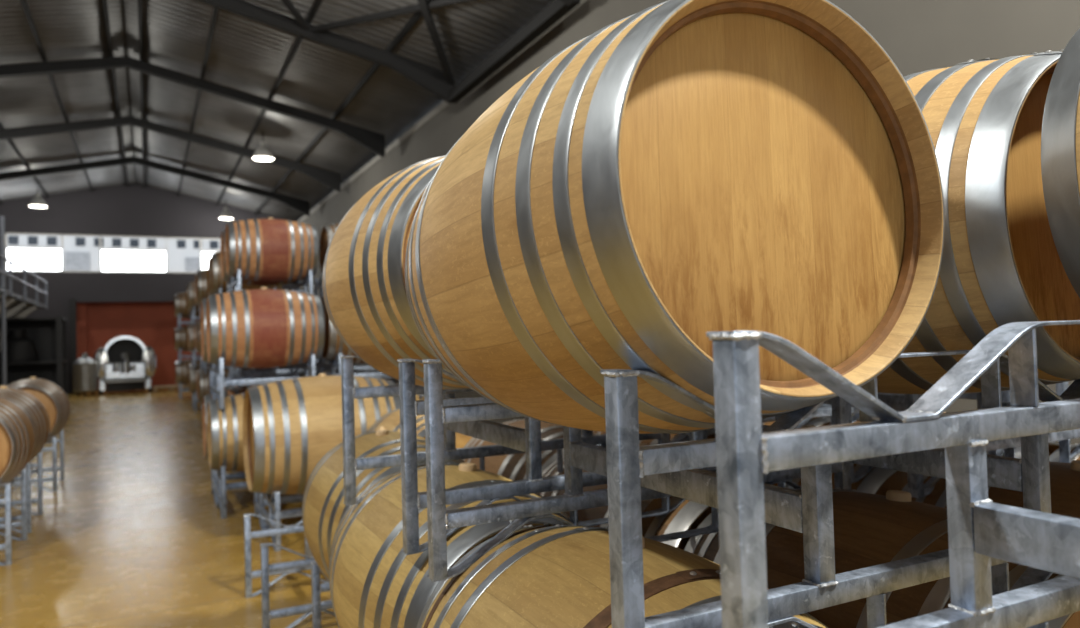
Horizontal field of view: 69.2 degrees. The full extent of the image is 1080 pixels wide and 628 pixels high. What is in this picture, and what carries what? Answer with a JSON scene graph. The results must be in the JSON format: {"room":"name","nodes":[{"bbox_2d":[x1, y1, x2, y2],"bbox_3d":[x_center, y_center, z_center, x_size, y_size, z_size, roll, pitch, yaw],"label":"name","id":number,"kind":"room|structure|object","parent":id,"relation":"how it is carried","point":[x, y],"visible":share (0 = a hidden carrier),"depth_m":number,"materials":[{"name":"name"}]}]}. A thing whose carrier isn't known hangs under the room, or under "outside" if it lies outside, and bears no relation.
{"room":"winery barrel warehouse","nodes":[
{"label":"winery barrel warehouse","id":0,"kind":"room"},
{"bbox_2d":[76,302,200,389],"bbox_3d":[-12.810,0.984,26.055,5.180,2.940,0.700,-1,-2,-27],"label":"door","id":1,"kind":"structure","parent":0,"point":[154,324],"depth_m":26.06,"materials":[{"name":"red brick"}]},
{"bbox_2d":[0,183,291,392],"bbox_3d":[-13.069,-0.915,25.438,9.840,6.720,0.300,-1,-2,-27],"label":"wall","id":2,"kind":"structure","parent":0,"point":[121,210],"depth_m":25.04,"materials":[{"name":"paint"}]},
{"bbox_2d":[0,123,48,197],"bbox_3d":[-7.566,-4.226,8.905,0.050,0.090,34.400,-1,-2,-27],"label":"trim","id":3,"kind":"structure","parent":2,"relation":"attached to","point":[10,141],"depth_m":19.34,"materials":[{"name":"black paint"}]},
{"bbox_2d":[20,0,92,191],"bbox_3d":[-6.501,-4.503,9.449,0.050,0.090,34.400,-1,-2,-27],"label":"beam","id":4,"kind":"structure","parent":2,"relation":"attached to","point":[24,4],"depth_m":14.23,"materials":[{"name":"metal"}]},
{"bbox_2d":[5,232,220,272],"bbox_3d":[-13.345,-1.930,25.328,6.600,1.200,0.080,-1,-2,-27],"label":"window","id":5,"kind":"structure","parent":2,"relation":"in","point":[33,259],"depth_m":25.06,"materials":[{"name":"glass"}]},
{"bbox_2d":[103,0,128,186],"bbox_3d":[-5.605,-4.735,9.907,0.050,0.090,34.400,-1,-2,-27],"label":"beam","id":6,"kind":"structure","parent":2,"relation":"attached to","point":[105,5],"depth_m":14.84,"materials":[{"name":"metal"}]},
{"bbox_2d":[137,0,144,187],"bbox_3d":[-5.194,-4.742,10.113,0.050,0.090,34.400,-1,-2,-27],"label":"beam","id":7,"kind":"structure","parent":2,"relation":"attached to","point":[139,1],"depth_m":14.94,"materials":[{"name":"metal"}]},
{"bbox_2d":[178,7,218,195],"bbox_3d":[-4.284,-4.539,10.560,0.050,0.090,34.400,-1,-2,-27],"label":"beam","id":8,"kind":"structure","parent":2,"relation":"attached to","point":[215,10],"depth_m":14.18,"materials":[{"name":"metal"}]},
{"bbox_2d":[217,0,322,204],"bbox_3d":[-3.204,-4.299,11.092,0.050,0.090,34.400,-1,-2,-27],"label":"beam","id":9,"kind":"structure","parent":2,"relation":"attached to","point":[317,3],"depth_m":13.93,"materials":[{"name":"metal"}]},
{"bbox_2d":[254,0,432,214],"bbox_3d":[-2.124,-4.058,11.624,0.050,0.090,34.400,-1,-2,-27],"label":"beam","id":10,"kind":"structure","parent":2,"relation":"attached to","point":[417,15],"depth_m":13.84,"materials":[{"name":"metal"}]},
{"bbox_2d":[0,156,309,215],"bbox_3d":[-11.061,-3.581,21.342,9.280,1.420,0.140,-1,-2,-27],"label":"trim","id":11,"kind":"structure","parent":0,"point":[303,206],"depth_m":21.59,"materials":[{"name":"black paint"}]},
{"bbox_2d":[0,387,338,627],"bbox_3d":[-7.892,2.156,15.213,10.440,0.200,46.400,-1,-2,-27],"label":"floor","id":12,"kind":"structure","parent":0,"point":[134,534],"depth_m":5.88,"materials":[{"name":"orange concrete"}]},
{"bbox_2d":[0,467,26,564],"bbox_3d":[-4.316,1.445,5.378,1.248,0.550,0.797,-1,-2,-27],"label":"rack","id":13,"kind":"object","parent":12,"relation":"on","point":[8,524],"visible":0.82,"depth_m":5.32,"materials":[{"name":"metal"}]},
{"bbox_2d":[0,397,34,487],"bbox_3d":[-4.009,0.916,5.550,0.700,0.719,0.930,-1,-2,-27],"label":"barrel","id":14,"kind":"object","parent":13,"relation":"on","point":[17,433],"visible":0.97,"depth_m":5.39,"materials":[{"name":"brown wood"}]},
{"bbox_2d":[0,451,42,532],"bbox_3d":[-4.764,1.479,6.271,1.248,0.550,0.797,-1,-2,-27],"label":"rack","id":15,"kind":"object","parent":12,"relation":"on","point":[39,500],"visible":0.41,"depth_m":6.73,"materials":[{"name":"metal"}]},
{"bbox_2d":[0,386,49,462],"bbox_3d":[-4.456,0.951,6.444,0.700,0.719,0.930,-1,-2,-27],"label":"barrel","id":16,"kind":"object","parent":15,"relation":"on","point":[35,410],"visible":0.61,"depth_m":6.34,"materials":[{"name":"brown wood"}]},
{"bbox_2d":[0,216,47,385],"bbox_3d":[-10.799,0.087,13.053,2.770,4.000,17.000,-1,-2,-27],"label":"catwalk","id":17,"kind":"object","parent":12,"relation":"on","point":[13,302],"visible":0.88,"depth_m":15.76,"materials":[{"name":"black metal"}]},
{"bbox_2d":[0,429,63,496],"bbox_3d":[-5.641,1.546,8.023,1.248,0.550,0.797,-1,-2,-27],"label":"rack","id":18,"kind":"object","parent":12,"relation":"on","point":[54,441],"visible":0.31,"depth_m":7.95,"materials":[{"name":"metal"}]},
{"bbox_2d":[7,377,69,441],"bbox_3d":[-5.333,1.017,8.196,0.700,0.719,0.930,-1,-2,-27],"label":"barrel","id":19,"kind":"object","parent":18,"relation":"on","point":[53,398],"visible":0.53,"depth_m":7.94,"materials":[{"name":"brown wood"}]},
{"bbox_2d":[0,316,67,396],"bbox_3d":[-12.008,1.147,17.275,2.620,2.150,1.020,-1,-2,-27],"label":"shelving","id":20,"kind":"object","parent":12,"relation":"on","point":[48,334],"visible":0.52,"depth_m":18.01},
{"bbox_2d":[0,330,38,362],"bbox_3d":[-11.632,0.710,17.424,0.800,0.710,0.800,-1,-2,-27],"label":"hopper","id":21,"kind":"object","parent":20,"relation":"on","point":[19,348],"visible":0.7,"depth_m":17.21,"materials":[{"name":"black metal"}]},
{"bbox_2d":[68,298,82,393],"bbox_3d":[-14.441,0.987,24.220,0.460,2.940,0.480,-1,-2,-27],"label":"trim column","id":22,"kind":"structure","parent":12,"relation":"on","point":[72,301],"depth_m":24.14,"materials":[{"name":"black metal"}]},
{"bbox_2d":[72,353,97,395],"bbox_3d":[-13.316,1.774,22.918,0.650,1.240,0.650,-1,-2,-27],"label":"tank","id":23,"kind":"object","parent":12,"relation":"on","point":[85,368],"visible":1,"depth_m":22.69,"materials":[{"name":"silver metal"}]},
{"bbox_2d":[94,336,155,394],"bbox_3d":[-12.577,1.528,23.756,1.672,1.730,1.180,-1,-2,-27],"label":"press","id":24,"kind":"object","parent":12,"relation":"on","point":[123,364],"visible":0.98,"depth_m":23.52,"materials":[{"name":"silver metal"}]},
{"bbox_2d":[179,382,188,398],"bbox_3d":[-9.344,2.026,21.228,0.797,0.430,1.248,-1,-2,-27],"label":"rack","id":25,"kind":"object","parent":12,"relation":"on","point":[181,389],"visible":0.4,"depth_m":20.83,"materials":[{"name":"metal"}]},
{"bbox_2d":[176,360,200,384],"bbox_3d":[-9.185,1.550,20.922,0.950,0.718,0.698,-1,-2,-27],"label":"barrel","id":26,"kind":"object","parent":25,"relation":"on","point":[181,369],"visible":0.43,"depth_m":20.54,"materials":[{"name":"wood"}]},
{"bbox_2d":[178,348,200,363],"bbox_3d":[-9.369,1.121,21.249,0.797,0.430,1.248,-1,-2,-27],"label":"rack","id":27,"kind":"object","parent":26,"relation":"on","point":[180,356],"visible":0.43,"depth_m":20.88,"materials":[{"name":"metal"}]},
{"bbox_2d":[175,326,190,351],"bbox_3d":[-9.228,0.646,20.935,0.950,0.719,0.699,-1,-2,-27],"label":"barrel","id":28,"kind":"object","parent":27,"relation":"on","point":[180,335],"visible":0.38,"depth_m":20.55,"materials":[{"name":"wood"}]},
{"bbox_3d":[-9.545,0.671,21.582,0.950,0.719,0.700,-1,-4,-27],"label":"barrel","id":29,"kind":"object","parent":27,"relation":"on","visible":0},
{"bbox_2d":[178,313,195,329],"bbox_3d":[-9.395,0.217,21.271,0.797,0.430,1.248,-1,-2,-27],"label":"rack","id":30,"kind":"object","parent":29,"relation":"on","point":[179,316],"visible":0.37,"depth_m":20.80,"materials":[{"name":"metal"}]},
{"bbox_2d":[175,292,199,317],"bbox_3d":[-9.241,-0.259,20.963,0.950,0.740,0.721,-1,0,-27],"label":"barrel","id":31,"kind":"object","parent":30,"relation":"on","point":[180,298],"visible":0.43,"depth_m":20.59,"materials":[{"name":"wood"}]},
{"bbox_2d":[192,391,198,410],"bbox_3d":[-7.294,1.877,17.448,0.797,0.430,1.248,-1,-2,-27],"label":"rack","id":32,"kind":"object","parent":12,"relation":"on","point":[195,400],"visible":0.39,"depth_m":16.94,"materials":[{"name":"metal"}]},
{"bbox_2d":[190,364,208,392],"bbox_3d":[-7.139,1.401,17.140,0.950,0.718,0.698,-1,-2,-27],"label":"barrel","id":33,"kind":"object","parent":32,"relation":"on","point":[193,372],"visible":0.23,"depth_m":16.74,"materials":[{"name":"wood"}]},
{"bbox_2d":[191,349,200,368],"bbox_3d":[-7.320,0.973,17.469,0.797,0.430,1.248,-1,-2,-27],"label":"rack","id":34,"kind":"object","parent":33,"relation":"on","point":[193,354],"visible":0.4,"depth_m":17.06,"materials":[{"name":"metal"}]},
{"bbox_2d":[189,323,198,352],"bbox_3d":[-7.170,0.497,17.159,0.950,0.719,0.699,-1,-2,-27],"label":"barrel","id":35,"kind":"object","parent":34,"relation":"on","point":[192,342],"visible":0.2,"depth_m":16.75,"materials":[{"name":"wood"}]},
{"bbox_2d":[191,306,199,326],"bbox_3d":[-7.346,0.069,17.491,0.797,0.430,1.248,-1,-2,-27],"label":"rack","id":36,"kind":"object","parent":35,"relation":"on","point":[193,318],"visible":0.41,"depth_m":17.07,"materials":[{"name":"metal"}]},
{"bbox_2d":[188,281,199,310],"bbox_3d":[-7.192,-0.407,17.183,0.950,0.723,0.704,-1,-1,-27],"label":"barrel","id":37,"kind":"object","parent":36,"relation":"on","point":[191,285],"visible":0.29,"depth_m":16.79,"materials":[{"name":"wood"}]},
{"bbox_2d":[211,466,247,518],"bbox_3d":[-2.574,1.500,7.237,0.797,0.430,1.248,-1,-2,-27],"label":"rack","id":38,"kind":"object","parent":12,"relation":"on","point":[219,486],"visible":0.41,"depth_m":6.86,"materials":[{"name":"metal"}]},
{"bbox_2d":[207,393,244,471],"bbox_3d":[-2.424,1.024,6.927,0.930,0.739,0.720,-1,-3,-27],"label":"barrel","id":39,"kind":"object","parent":38,"relation":"on","point":[224,426],"visible":0.37,"depth_m":6.54,"materials":[{"name":"brown wood"}]},
{"bbox_2d":[202,385,258,458],"bbox_3d":[-2.744,1.048,7.572,0.930,0.719,0.700,-1,-2,-27],"label":"barrel","id":40,"kind":"object","parent":38,"relation":"on","point":[206,398],"visible":0.14,"depth_m":7.42,"materials":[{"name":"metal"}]},
{"bbox_2d":[209,354,315,408],"bbox_3d":[-2.599,0.595,7.259,0.797,0.430,1.248,-1,-2,-27],"label":"rack","id":41,"kind":"object","parent":40,"relation":"on","point":[216,372],"visible":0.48,"depth_m":6.99,"materials":[{"name":"metal"}]},
{"bbox_2d":[200,299,208,362],"bbox_3d":[-2.771,0.144,7.593,0.930,0.719,0.700,-1,-2,-27],"label":"barrel","id":42,"kind":"object","parent":41,"relation":"on","point":[203,302],"visible":0.1,"depth_m":7.43,"materials":[{"name":"brown wood"}]},
{"bbox_2d":[206,287,324,367],"bbox_3d":[-2.443,0.119,6.952,0.930,0.728,0.709,-1,-2,-27],"label":"barrel","id":43,"kind":"object","parent":41,"relation":"on","point":[263,327],"visible":0.97,"depth_m":6.70,"materials":[{"name":"brown wood"}]},
{"bbox_2d":[254,491,303,551],"bbox_3d":[-1.768,1.461,6.176,0.797,0.410,1.249,-1,-2,-27],"label":"rack","id":44,"kind":"object","parent":12,"relation":"on","point":[273,501],"visible":0.32,"depth_m":5.83,"materials":[{"name":"metal"}]},
{"bbox_2d":[243,373,399,494],"bbox_3d":[-1.632,0.890,5.885,1.060,0.889,0.869,-1,-2,-27],"label":"barrel","id":45,"kind":"object","parent":44,"relation":"on","point":[289,425],"visible":0.67,"depth_m":5.49,"materials":[{"name":"wood"}]},
{"bbox_2d":[243,514,334,627],"bbox_3d":[-0.971,1.367,4.434,1.248,0.470,0.798,-1,-2,-27],"label":"rack","id":46,"kind":"object","parent":12,"relation":"on","point":[267,569],"visible":0.33,"depth_m":3.93,"materials":[{"name":"metal"}]},
{"bbox_2d":[367,408,472,448],"bbox_3d":[-0.660,0.887,4.604,0.700,0.700,0.931,-1,-2,-27],"label":"barrel","id":47,"kind":"object","parent":46,"relation":"on","point":[391,420],"visible":0.07,"depth_m":4.39,"materials":[{"name":"brown wood"}]},
{"bbox_2d":[310,560,329,627],"bbox_3d":[-0.294,1.324,3.443,1.248,0.470,0.798,-1,-2,-27],"label":"rack","id":48,"kind":"object","parent":12,"relation":"on","point":[317,587],"visible":0.06,"depth_m":3.50,"materials":[{"name":"metal"}]},
{"bbox_2d":[302,430,465,578],"bbox_3d":[-0.615,0.845,3.297,0.700,0.718,0.930,-1,-2,-27],"label":"barrel","id":49,"kind":"object","parent":48,"relation":"on","point":[323,507],"visible":0.29,"depth_m":3.06,"materials":[{"name":"brown wood"}]},
{"bbox_2d":[462,419,596,480],"bbox_3d":[0.020,0.835,3.615,0.700,0.717,0.930,-1,-2,-27],"label":"barrel","id":50,"kind":"object","parent":48,"relation":"on","point":[512,467],"visible":0.09,"depth_m":3.35,"materials":[{"name":"brown wood"}]},
{"bbox_3d":[0.509,1.257,1.598,1.248,0.470,0.797,-1,-2,-27],"label":"rack","id":51,"kind":"object","parent":12,"relation":"on","visible":0},
{"bbox_2d":[417,523,827,627],"bbox_3d":[0.172,0.779,1.468,0.721,0.740,0.930,1,-2,-27],"label":"barrel","id":52,"kind":"object","parent":51,"relation":"on","point":[554,575],"visible":0.66,"depth_m":1.43,"materials":[{"name":"brown wood"}]},
{"bbox_2d":[422,350,1079,627],"bbox_3d":[0.482,0.311,1.620,1.248,0.470,0.798,-1,-2,-27],"label":"rack","id":53,"kind":"object","parent":52,"relation":"on","point":[635,473],"visible":0.47,"depth_m":1.23,"materials":[{"name":"metal"}]},
{"bbox_2d":[405,0,944,433],"bbox_3d":[0.152,-0.137,1.477,0.700,0.722,0.962,-1,-2,-25],"label":"barrel","id":54,"kind":"object","parent":53,"relation":"on","point":[677,172],"visible":0.97,"depth_m":1.11,"materials":[{"name":"wood"}]},
{"bbox_2d":[877,49,1079,393],"bbox_3d":[0.803,-0.177,1.815,0.700,0.719,0.930,-1,-2,-27],"label":"barrel","id":55,"kind":"object","parent":53,"relation":"on","point":[1001,264],"visible":0.31,"depth_m":1.37,"materials":[{"name":"brown wood"}]},
{"bbox_2d":[684,488,1079,627],"bbox_3d":[0.808,0.769,1.788,0.700,0.719,0.930,-1,-2,-27],"label":"barrel","id":56,"kind":"object","parent":51,"relation":"on","point":[870,529],"visible":0.26,"depth_m":1.65,"materials":[{"name":"wood"}]},
{"bbox_3d":[0.082,1.290,2.480,1.248,0.470,0.797,-1,-2,-27],"label":"rack","id":57,"kind":"object","parent":12,"relation":"on","visible":0},
{"bbox_2d":[329,463,573,627],"bbox_3d":[-0.241,0.812,2.349,0.700,0.719,0.930,-1,-2,-27],"label":"barrel","id":58,"kind":"object","parent":57,"relation":"on","point":[373,583],"visible":0.41,"depth_m":2.08,"materials":[{"name":"brown wood"}]},
{"bbox_2d":[340,355,792,554],"bbox_3d":[0.075,0.347,2.468,1.249,0.470,0.689,-1,-2,-27],"label":"rack","id":59,"kind":"object","parent":58,"relation":"on","point":[509,439],"visible":0.36,"depth_m":2.12,"materials":[{"name":"metal"}]},
{"bbox_2d":[322,155,470,388],"bbox_3d":[-0.292,-0.117,2.454,0.700,0.700,0.930,-1,-2,-27],"label":"barrel","id":60,"kind":"object","parent":59,"relation":"on","point":[364,288],"visible":0.36,"depth_m":2.09,"materials":[{"name":"brown wood"}]},
{"bbox_2d":[538,444,711,549],"bbox_3d":[0.385,0.802,2.663,0.700,0.719,0.930,-1,-2,-27],"label":"barrel","id":61,"kind":"object","parent":57,"relation":"on","point":[689,515],"visible":0.09,"depth_m":2.25,"materials":[{"name":"brown wood"}]},
{"bbox_3d":[1.852,1.234,2.261,1.248,0.470,0.797,-1,-2,-27],"label":"rack","id":62,"kind":"object","parent":12,"relation":"on","visible":0},
{"bbox_2d":[901,460,1079,518],"bbox_3d":[1.509,0.757,2.125,0.700,0.719,0.930,-1,-2,-27],"label":"barrel","id":63,"kind":"object","parent":62,"relation":"on","point":[1064,477],"visible":0.09,"depth_m":2.10,"materials":[{"name":"brown wood"}]},
{"bbox_2d":[904,380,1079,497],"bbox_3d":[1.825,0.289,2.284,1.248,0.470,0.798,-1,-2,-27],"label":"rack","id":64,"kind":"object","parent":63,"relation":"on","point":[917,488],"visible":0.07,"depth_m":2.50,"materials":[{"name":"metal"}]},
{"bbox_2d":[1049,444,1079,461],"bbox_3d":[2.153,0.746,2.448,0.700,0.719,0.930,-1,-2,-27],"label":"barrel","id":65,"kind":"object","parent":62,"relation":"on","point":[1054,457],"visible":0.07,"depth_m":2.78,"materials":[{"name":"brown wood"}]},
{"bbox_3d":[1.400,1.269,3.164,1.248,0.470,0.797,-1,-2,-27],"label":"rack","id":66,"kind":"object","parent":12,"relation":"on","visible":0},
{"bbox_2d":[773,425,907,495],"bbox_3d":[1.057,0.791,3.028,0.712,0.730,0.930,-2,-1,-27],"label":"barrel","id":67,"kind":"object","parent":66,"relation":"on","point":[878,481],"visible":0.02,"depth_m":2.60,"materials":[{"name":"brown wood"}]},
{"bbox_2d":[704,382,1070,482],"bbox_3d":[1.373,0.324,3.186,1.248,0.470,0.798,-1,-2,-27],"label":"rack","id":68,"kind":"object","parent":67,"relation":"on","point":[894,401],"visible":0.07,"depth_m":2.95,"materials":[{"name":"metal"}]},
{"bbox_3d":[0.948,1.303,4.066,1.248,0.470,0.797,-1,-2,-27],"label":"rack","id":69,"kind":"object","parent":12,"relation":"on","visible":0},
{"bbox_2d":[593,428,715,444],"bbox_3d":[0.605,0.825,3.930,0.700,0.719,0.930,-1,-2,-27],"label":"barrel","id":70,"kind":"object","parent":69,"relation":"on","point":[711,433],"visible":0.02,"depth_m":3.56,"materials":[{"name":"brown wood"}]},
{"bbox_2d":[761,416,830,426],"bbox_3d":[1.249,0.815,4.253,0.700,0.719,0.930,-1,-2,-27],"label":"barrel","id":71,"kind":"object","parent":69,"relation":"on","point":[825,420],"visible":0.02,"depth_m":3.85,"materials":[{"name":"brown wood"}]},
{"bbox_2d":[0,116,340,191],"bbox_3d":[-9.181,-3.724,17.589,9.280,1.420,0.140,-1,-2,-27],"label":"trim","id":72,"kind":"structure","parent":0,"point":[330,179],"depth_m":17.89,"materials":[{"name":"black paint"}]},
{"bbox_2d":[0,56,384,156],"bbox_3d":[-7.347,-3.864,13.925,9.280,1.420,0.140,-1,-2,-27],"label":"roof beam","id":73,"kind":"structure","parent":0,"point":[372,141],"depth_m":14.42,"materials":[{"name":"metal"}]},
{"bbox_2d":[0,0,553,221],"bbox_3d":[-5.454,-4.291,10.133,10.340,1.170,34.719,-1,-2,-27],"label":"ceiling","id":74,"kind":"structure","parent":0,"point":[246,55],"depth_m":14.47,"materials":[{"name":"metal"}]},
{"bbox_2d":[253,131,273,160],"bbox_3d":[-6.030,-3.675,17.039,0.440,0.596,0.440,-1,-2,-27],"label":"pendant lamp","id":75,"kind":"object","parent":74,"relation":"hanging from","point":[262,153],"visible":1,"depth_m":16.93,"materials":[{"name":"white metal"}]},
{"bbox_2d":[197,0,453,101],"bbox_3d":[-5.557,-4.000,10.350,9.280,1.420,0.140,-1,-2,-27],"label":"beam","id":76,"kind":"structure","parent":0,"point":[429,78],"depth_m":11.65,"materials":[{"name":"metal"}]},
{"bbox_2d":[417,0,454,86],"bbox_3d":[-1.494,-3.963,10.145,0.090,0.614,4.575,-2,-1,2],"label":"trim","id":77,"kind":"structure","parent":76,"relation":"attached to","point":[427,16],"depth_m":10.94,"materials":[{"name":"black paint"}]},
{"bbox_2d":[447,0,579,102],"bbox_3d":[-0.506,-3.507,10.623,0.150,0.190,4.002,-1,-2,-27],"label":"trim","id":78,"kind":"structure","parent":76,"relation":"attached to","point":[556,10],"depth_m":10.24,"materials":[{"name":"black paint"}]},
{"bbox_2d":[561,0,577,6],"bbox_3d":[-3.768,-4.136,6.776,9.280,1.420,0.140,-1,-2,-27],"label":"trim","id":79,"kind":"structure","parent":0,"point":[571,3],"depth_m":8.81,"materials":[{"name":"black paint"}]},
{"bbox_2d":[310,0,471,32],"bbox_3d":[-1.494,-3.988,10.146,4.572,0.544,0.070,-3,-2,35],"label":"trim","id":80,"kind":"structure","parent":79,"relation":"attached to","point":[433,4],"depth_m":10.56,"materials":[{"name":"black paint"}]},
{"bbox_2d":[281,0,309,30],"bbox_3d":[-3.582,-4.453,9.118,0.070,0.596,4.693,-2,-1,5],"label":"beam","id":81,"kind":"structure","parent":80,"relation":"attached to","point":[287,3],"depth_m":10.94,"materials":[{"name":"metal"}]},
{"bbox_2d":[295,0,1079,444],"bbox_3d":[-0.870,-0.985,12.303,0.200,5.539,34.700,-1,-2,-27],"label":"wall","id":82,"kind":"structure","parent":0,"point":[917,35],"depth_m":5.46,"materials":[{"name":"grey paint"}]},
{"bbox_2d":[341,155,382,189],"bbox_3d":[-4.325,-3.412,18.891,0.040,0.136,4.049,-1,-2,-27],"label":"light","id":83,"kind":"object","parent":82,"relation":"attached to","point":[377,158],"depth_m":18.75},
{"bbox_2d":[385,101,449,154],"bbox_3d":[-2.415,-3.558,15.076,0.040,0.137,4.005,-1,-2,-27],"label":"light","id":84,"kind":"object","parent":82,"relation":"attached to","point":[421,123],"depth_m":14.85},
{"bbox_3d":[0.935,1.223,0.675,1.248,0.470,0.797,-1,-2,-27],"label":"rack","id":85,"kind":"object","parent":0,"visible":0},
{"bbox_3d":[0.604,0.699,0.516,0.700,0.719,0.930,7,-5,-26],"label":"barrel","id":86,"kind":"object","parent":85,"relation":"on","visible":0},
{"bbox_2d":[706,320,1079,627],"bbox_3d":[0.905,0.230,0.698,1.248,0.470,0.798,-1,-2,-27],"label":"rack","id":87,"kind":"object","parent":86,"relation":"on","point":[980,529],"visible":1,"depth_m":0.85,"materials":[{"name":"metal"}]},
{"bbox_2d":[1041,28,1079,297],"bbox_3d":[1.238,-0.258,0.923,0.700,0.719,0.930,-1,-2,-27],"label":"barrel","id":88,"kind":"object","parent":87,"relation":"on","point":[1060,135],"visible":1,"depth_m":1.19,"materials":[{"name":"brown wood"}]},
{"bbox_3d":[-1.689,1.485,7.681,0.797,0.430,1.248,-1,-2,-27],"label":"rack","id":89,"kind":"object","parent":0,"visible":0},
{"bbox_2d":[395,384,423,400],"bbox_3d":[-1.539,1.009,7.371,0.930,0.719,0.700,-1,-2,-27],"label":"barrel","id":90,"kind":"object","parent":89,"relation":"on","point":[418,397],"visible":0.02,"depth_m":7.34,"materials":[{"name":"brown wood"}]},
{"bbox_2d":[315,353,423,395],"bbox_3d":[-1.714,0.580,7.702,0.797,0.430,1.248,-1,-2,-27],"label":"rack","id":91,"kind":"object","parent":90,"relation":"on","point":[321,362],"visible":0.24,"depth_m":7.48,"materials":[{"name":"metal"}]},
{"bbox_2d":[321,296,364,362],"bbox_3d":[-1.570,0.105,7.389,0.930,0.719,0.700,-1,-2,-27],"label":"barrel","id":92,"kind":"object","parent":91,"relation":"on","point":[333,344],"visible":0.13,"depth_m":7.06,"materials":[{"name":"brown wood"}]},
{"bbox_3d":[-3.111,1.559,9.070,0.797,0.430,1.248,-1,-2,-27],"label":"rack","id":93,"kind":"object","parent":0,"visible":0},
{"bbox_2d":[229,385,259,389],"bbox_3d":[-2.970,1.083,8.755,0.930,0.719,0.700,-1,-2,-27],"label":"barrel","id":94,"kind":"object","parent":93,"relation":"on","point":[246,386],"visible":0.06,"depth_m":8.53,"materials":[{"name":"brown wood"}]},
{"bbox_2d":[229,366,310,388],"bbox_3d":[-3.137,0.654,9.091,0.797,0.430,1.248,-1,-2,-27],"label":"rack","id":95,"kind":"object","parent":94,"relation":"on","point":[239,372],"visible":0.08,"depth_m":8.86,"materials":[{"name":"metal"}]},
{"bbox_3d":[-2.989,0.179,8.779,0.930,0.719,0.700,-1,3,-27],"label":"barrel","id":96,"kind":"object","parent":95,"relation":"on","visible":0},
{"bbox_2d":[227,269,312,293],"bbox_3d":[-3.163,-0.250,9.113,0.797,0.430,1.248,-1,-2,-27],"label":"rack","id":97,"kind":"object","parent":96,"relation":"on","point":[235,281],"visible":0.39,"depth_m":8.89,"materials":[{"name":"metal"}]},
{"bbox_2d":[220,231,301,285],"bbox_3d":[-3.335,-0.701,9.447,0.930,0.719,0.700,-1,-2,-27],"label":"barrel","id":98,"kind":"object","parent":97,"relation":"on","point":[224,276],"visible":0.18,"depth_m":9.36,"materials":[{"name":"brown wood"}]},
{"bbox_2d":[225,218,318,280],"bbox_3d":[-3.018,-0.726,8.800,0.930,0.719,0.700,-1,-2,-27],"label":"barrel","id":99,"kind":"object","parent":97,"relation":"on","point":[270,249],"visible":0.96,"depth_m":8.55,"materials":[{"name":"brown wood"}]},
{"bbox_3d":[-2.190,1.543,9.531,0.797,0.430,1.248,-1,-2,-27],"label":"rack","id":100,"kind":"object","parent":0,"visible":0},
{"bbox_3d":[-2.037,1.068,9.223,0.930,0.719,0.700,-1,-3,-27],"label":"barrel","id":101,"kind":"object","parent":100,"relation":"on","visible":0},
{"bbox_2d":[317,359,374,375],"bbox_3d":[-2.216,0.639,9.553,0.797,0.430,1.248,-1,-2,-27],"label":"rack","id":102,"kind":"object","parent":101,"relation":"on","point":[366,367],"visible":0.02,"depth_m":9.32,"materials":[{"name":"metal"}]},
{"bbox_3d":[-2.062,0.163,9.244,0.930,0.719,0.700,-1,-1,-27],"label":"barrel","id":103,"kind":"object","parent":102,"relation":"on","visible":0},
{"bbox_2d":[313,275,322,298],"bbox_3d":[-2.242,-0.266,9.574,0.797,0.430,1.248,-1,-2,-27],"label":"rack","id":104,"kind":"object","parent":103,"relation":"on","point":[316,281],"visible":0.12,"depth_m":9.77,"materials":[{"name":"metal"}]},
{"bbox_2d":[319,224,338,272],"bbox_3d":[-2.086,-0.741,9.267,0.930,0.719,0.700,-1,-2,-27],"label":"barrel","id":105,"kind":"object","parent":104,"relation":"on","point":[327,232],"visible":0.15,"depth_m":9.22,"materials":[{"name":"brown wood"}]},
{"bbox_3d":[-4.527,-0.143,11.972,0.797,0.430,1.248,-1,-2,-27],"label":"rack","id":106,"kind":"object","parent":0,"visible":0},
{"bbox_2d":[211,251,281,292],"bbox_3d":[-4.373,-0.619,11.664,0.950,0.719,0.700,-1,-2,-27],"label":"barrel","id":107,"kind":"object","parent":106,"relation":"on","point":[217,282],"visible":0.35,"depth_m":11.33,"materials":[{"name":"wood"}]},
{"bbox_3d":[-5.889,1.772,14.686,0.797,0.430,1.248,-1,-2,-27],"label":"rack","id":108,"kind":"object","parent":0,"visible":0},
{"bbox_2d":[198,368,254,402],"bbox_3d":[-5.743,1.296,14.375,0.950,0.732,0.713,-1,0,-27],"label":"barrel","id":109,"kind":"object","parent":108,"relation":"on","point":[203,379],"visible":0.23,"depth_m":13.97,"materials":[{"name":"wood"}]},
{"bbox_3d":[-5.941,-0.037,14.729,0.797,0.430,1.248,-1,-2,-27],"label":"rack","id":110,"kind":"object","parent":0,"visible":0},
{"bbox_2d":[197,269,208,302],"bbox_3d":[-5.787,-0.513,14.421,0.950,0.737,0.718,-1,0,-27],"label":"barrel","id":111,"kind":"object","parent":110,"relation":"on","point":[202,275],"visible":0.31,"depth_m":14.02,"materials":[{"name":"wood"}]},
{"label":"outside","id":112,"kind":"structure","parent":0,"visible":0},
{"bbox_2d":[7,234,220,271],"bbox_3d":[-18.153,-1.682,35.041,17.000,9.000,4.040,-1,-2,-27],"label":"house","id":113,"kind":"structure","parent":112,"point":[81,253],"depth_m":32.84,"materials":[{"name":"paint"}]},
{"bbox_2d":[65,252,89,270],"bbox_3d":[-19.105,-2.044,32.352,0.900,1.050,0.060,-1,-2,-27],"label":"shutter","id":114,"kind":"object","parent":113,"relation":"hanging from","point":[74,261],"depth_m":32.32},
{"bbox_2d":[185,257,199,271],"bbox_3d":[-15.125,-2.035,34.344,0.800,0.900,0.060,-1,-2,-27],"label":"shutter","id":115,"kind":"object","parent":113,"relation":"hanging from","point":[192,264],"depth_m":34.27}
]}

